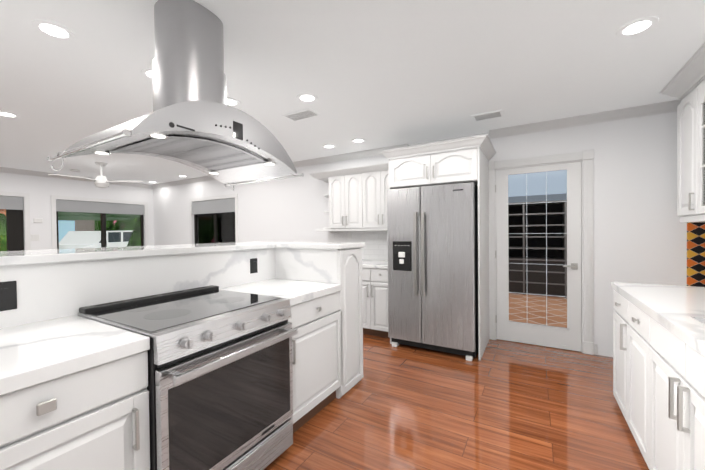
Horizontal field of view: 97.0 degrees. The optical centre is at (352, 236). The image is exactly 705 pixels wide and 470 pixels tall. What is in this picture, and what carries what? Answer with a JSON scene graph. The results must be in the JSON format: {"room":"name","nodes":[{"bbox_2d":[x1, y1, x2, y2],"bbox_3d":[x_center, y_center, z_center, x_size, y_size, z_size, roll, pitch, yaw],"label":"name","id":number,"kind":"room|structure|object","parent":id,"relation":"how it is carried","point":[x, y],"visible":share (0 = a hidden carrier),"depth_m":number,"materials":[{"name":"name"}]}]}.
{"room":"kitchen","nodes":[
{"label":"kitchen","id":0,"kind":"room"},
{"bbox_2d":[0,172,151,249],"bbox_3d":[-6.695,0.072,4.369,0.140,2.480,7.290,0,1,30],"label":"wall","id":1,"kind":"structure","parent":0,"point":[40,189],"depth_m":5.88,"materials":[{"name":"white paint"}]},
{"bbox_2d":[30,234,39,240],"bbox_3d":[-5.820,0.019,5.717,0.009,0.120,0.120,0,1,30],"label":"wall device","id":2,"kind":"object","parent":1,"relation":"attached to","point":[35,237],"depth_m":5.72,"materials":[{"name":"white plastic"}]},
{"bbox_2d":[34,218,42,222],"bbox_3d":[-5.794,-0.295,5.750,0.020,0.080,0.120,0,1,30],"label":"wall device","id":3,"kind":"object","parent":1,"relation":"attached to","point":[36,220],"depth_m":5.75,"materials":[{"name":"white plastic"}]},
{"bbox_2d":[0,167,151,249],"bbox_3d":[-6.569,0.071,4.359,0.085,2.480,7.240,0,1,30],"label":"trim","id":4,"kind":"structure","parent":1,"relation":"attached to","point":[26,196],"depth_m":5.93,"materials":[{"name":"white paint"}]},
{"bbox_2d":[0,195,235,250],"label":"window","id":5,"kind":"structure","parent":1,"relation":"in","point":[214,221],"depth_m":6.35,"materials":[{"name":"black glass"}]},
{"bbox_2d":[0,0,704,184],"bbox_3d":[-2.643,-1.221,1.984,9.870,0.080,7.930,0,1,30],"label":"ceiling","id":6,"kind":"structure","parent":0,"point":[374,74],"depth_m":2.24,"materials":[{"name":"white paint"}]},
{"bbox_2d":[0,111,20,117],"bbox_3d":[-3.248,-1.169,2.954,0.191,0.034,0.137,0,1,30],"label":"recessed light","id":7,"kind":"object","parent":6,"relation":"in","point":[2,113],"depth_m":3.02,"materials":[{"name":"white paint"}]},
{"bbox_2d":[31,19,75,40],"bbox_3d":[-1.669,-1.170,1.744,0.188,0.034,0.183,0,1,30],"label":"recessed light","id":8,"kind":"object","parent":6,"relation":"in","point":[55,30],"depth_m":1.78,"materials":[{"name":"white paint"}]},
{"bbox_2d":[48,162,142,187],"bbox_3d":[-4.189,-1.002,4.991,1.143,0.400,1.048,0,1,30],"label":"ceiling fan","id":9,"kind":"object","parent":6,"relation":"hanging from","point":[100,181],"visible":1,"depth_m":5.02,"materials":[{"name":"white plastic"}]},
{"bbox_2d":[141,68,151,78],"bbox_3d":[-1.445,-1.179,2.216,0.159,0.034,0.099,0,1,30],"label":"recessed light","id":10,"kind":"object","parent":6,"relation":"in","point":[147,72],"depth_m":2.26,"materials":[{"name":"white paint"}]},
{"bbox_2d":[46,0,303,190],"bbox_3d":[-0.883,-0.748,1.702,0.738,0.892,1.020,0,1,30],"label":"range hood","id":11,"kind":"object","parent":6,"relation":"hanging from","point":[193,119],"visible":1,"depth_m":1.57,"materials":[{"name":"silver metal"}]},
{"bbox_2d":[227,97,240,105],"bbox_3d":[-1.051,-1.189,2.717,0.158,0.034,0.159,0,1,30],"label":"recessed light","id":12,"kind":"object","parent":6,"relation":"in","point":[230,101],"depth_m":2.80,"materials":[{"name":"white paint"}]},
{"bbox_2d":[281,108,320,121],"bbox_3d":[-0.500,-1.199,3.038,0.355,0.034,0.203,0,1,30],"label":"air vent","id":13,"kind":"object","parent":6,"relation":"in","point":[307,113],"depth_m":3.10,"materials":[{"name":"white metal"}]},
{"bbox_2d":[296,93,317,102],"bbox_3d":[-0.385,-1.195,2.647,0.182,0.034,0.185,0,1,30],"label":"recessed light","id":14,"kind":"object","parent":6,"relation":"in","point":[303,97],"depth_m":2.71,"materials":[{"name":"white paint"}]},
{"bbox_2d":[351,138,365,142],"bbox_3d":[0.075,-1.215,3.892,0.168,0.034,0.188,0,1,30],"label":"recessed light","id":15,"kind":"object","parent":6,"relation":"in","point":[357,140],"depth_m":3.99,"materials":[{"name":"white paint"}]},
{"bbox_2d":[471,109,504,121],"bbox_3d":[1.348,-1.219,3.106,0.289,0.034,0.210,0,1,30],"label":"air vent","id":16,"kind":"object","parent":6,"relation":"in","point":[499,113],"depth_m":3.17,"materials":[{"name":"white metal"}]},
{"bbox_2d":[615,16,658,37],"bbox_3d":[1.613,-1.205,1.771,0.182,0.034,0.190,0,1,30],"label":"recessed light","id":17,"kind":"object","parent":6,"relation":"in","point":[643,24],"depth_m":1.81,"materials":[{"name":"white paint"}]},
{"bbox_2d":[152,112,686,356],"bbox_3d":[-0.742,-0.001,5.222,9.550,2.480,0.140,0,1,30],"label":"wall","id":18,"kind":"structure","parent":0,"point":[639,232],"depth_m":3.20,"materials":[{"name":"white paint"}]},
{"bbox_2d":[152,143,408,243],"bbox_3d":[-1.981,0.005,5.818,6.350,2.480,0.085,0,1,30],"label":"trim","id":19,"kind":"structure","parent":18,"relation":"attached to","point":[371,152],"depth_m":5.97,"materials":[{"name":"white paint"}]},
{"bbox_2d":[325,166,364,229],"bbox_3d":[0.005,-0.524,4.489,0.603,0.820,0.350,0,1,30],"label":"upper cabinet","id":20,"kind":"object","parent":18,"relation":"attached to","point":[357,197],"depth_m":4.33,"materials":[{"name":"white paint"}]},
{"bbox_2d":[365,162,388,229],"bbox_3d":[0.435,-0.525,4.237,0.603,0.820,0.350,0,1,30],"label":"upper cabinet","id":21,"kind":"object","parent":18,"relation":"attached to","point":[376,177],"depth_m":4.11,"materials":[{"name":"white paint"}]},
{"bbox_2d":[389,142,488,189],"bbox_3d":[1.024,-0.743,3.668,0.947,0.356,0.730,0,1,30],"label":"upper cabinet","id":22,"kind":"object","parent":18,"relation":"attached to","point":[450,164],"depth_m":3.33,"materials":[{"name":"white paint"}]},
{"bbox_2d":[495,162,580,351],"bbox_3d":[2.056,0.217,3.498,0.830,2.012,0.098,0,1,30],"label":"glass door","id":23,"kind":"structure","parent":18,"relation":"in","point":[567,338],"depth_m":3.47,"materials":[{"name":"white paint"}]},
{"bbox_2d":[677,90,690,217],"bbox_3d":[2.721,-0.621,2.309,0.339,0.920,0.427,0,1,30],"label":"upper cabinet","id":24,"kind":"object","parent":18,"relation":"attached to","point":[684,108],"depth_m":2.45,"materials":[{"name":"white paint"}]},
{"bbox_2d":[687,222,704,286],"bbox_3d":[2.906,0.201,2.422,0.142,0.970,1.009,0,1,30],"label":"wall tile","id":25,"kind":"structure","parent":18,"relation":"attached to","point":[696,254],"depth_m":2.85,"materials":[{"name":"multicoloured tile"}]},
{"bbox_2d":[691,78,704,217],"bbox_3d":[2.529,-0.615,1.980,0.339,0.920,0.563,0,1,30],"label":"upper cabinet","id":26,"kind":"object","parent":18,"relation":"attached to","point":[697,91],"depth_m":2.25,"materials":[{"name":"white paint"}]},
{"bbox_2d":[264,334,648,469],"bbox_3d":[-2.617,1.329,2.015,9.870,0.060,7.930,0,1,30],"label":"floor","id":27,"kind":"structure","parent":0,"point":[505,405],"depth_m":2.18,"materials":[{"name":"brown wood"}]},
{"bbox_2d":[0,246,364,469],"bbox_3d":[-1.198,0.707,1.335,0.870,1.170,3.710,0,1,30],"label":"kitchen island","id":28,"kind":"object","parent":27,"relation":"on","point":[74,393],"depth_m":1.43,"materials":[{"name":"white paint"}]},
{"bbox_2d":[276,242,363,245],"bbox_3d":[-0.280,0.075,2.730,0.663,0.040,0.415,0,1,30],"label":"island countertop","id":29,"kind":"structure","parent":28,"relation":"on","point":[277,243],"depth_m":2.61,"materials":[{"name":"white stone"}]},
{"bbox_2d":[77,285,297,469],"bbox_3d":[-0.836,0.816,1.693,0.803,0.936,0.760,0,1,30],"label":"range","id":30,"kind":"object","parent":27,"relation":"on","point":[220,381],"visible":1,"depth_m":1.47,"materials":[{"name":"silver metal"}]},
{"bbox_2d":[362,270,390,341],"bbox_3d":[0.371,0.811,4.125,0.610,0.859,0.650,0,1,30],"label":"base cabinet","id":31,"kind":"object","parent":27,"relation":"on","point":[374,282],"depth_m":3.82,"materials":[{"name":"white paint"}]},
{"bbox_2d":[362,258,387,269],"bbox_3d":[0.142,0.363,4.244,1.123,0.040,0.663,0,1,30],"label":"countertop","id":32,"kind":"structure","parent":31,"relation":"on","point":[367,263],"depth_m":3.87,"materials":[{"name":"white stone"}]},
{"bbox_2d":[387,182,478,360],"bbox_3d":[0.969,0.352,3.589,0.923,1.780,0.839,0,1,30],"label":"refrigerator","id":33,"kind":"object","parent":27,"relation":"on","point":[432,233],"visible":1,"depth_m":3.25,"materials":[{"name":"silver metal"}]},
{"bbox_2d":[611,282,704,469],"bbox_3d":[1.220,0.624,0.271,0.876,1.311,4.420,0,1,30],"label":"base cabinet","id":34,"kind":"object","parent":27,"relation":"on","point":[659,362],"visible":1,"depth_m":1.53,"materials":[{"name":"white paint"}]},
{"bbox_2d":[508,170,566,327],"bbox_3d":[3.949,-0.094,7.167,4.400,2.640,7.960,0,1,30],"label":"glass pane","id":35,"kind":"structure","parent":0,"point":[523,301],"depth_m":6.34,"materials":[{"name":"glass"}]},
{"bbox_2d":[508,200,566,298],"bbox_3d":[3.588,0.242,6.550,4.196,1.872,0.600,0,1,30],"label":"pantry shelves","id":36,"kind":"object","parent":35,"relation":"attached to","point":[532,251],"depth_m":6.37,"materials":[{"name":"grey"}]},
{"label":"outside","id":37,"kind":"structure","parent":0,"visible":0},
{"bbox_2d":[0,209,140,250],"bbox_3d":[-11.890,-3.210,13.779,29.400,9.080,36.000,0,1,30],"label":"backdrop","id":38,"kind":"structure","parent":37,"point":[70,221],"depth_m":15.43,"materials":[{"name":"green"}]},
{"bbox_2d":[59,230,132,248],"bbox_3d":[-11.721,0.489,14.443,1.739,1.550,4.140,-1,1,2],"label":"house","id":39,"kind":"structure","parent":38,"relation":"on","point":[91,242],"depth_m":13.66,"materials":[{"name":"white paint"}]}
]}

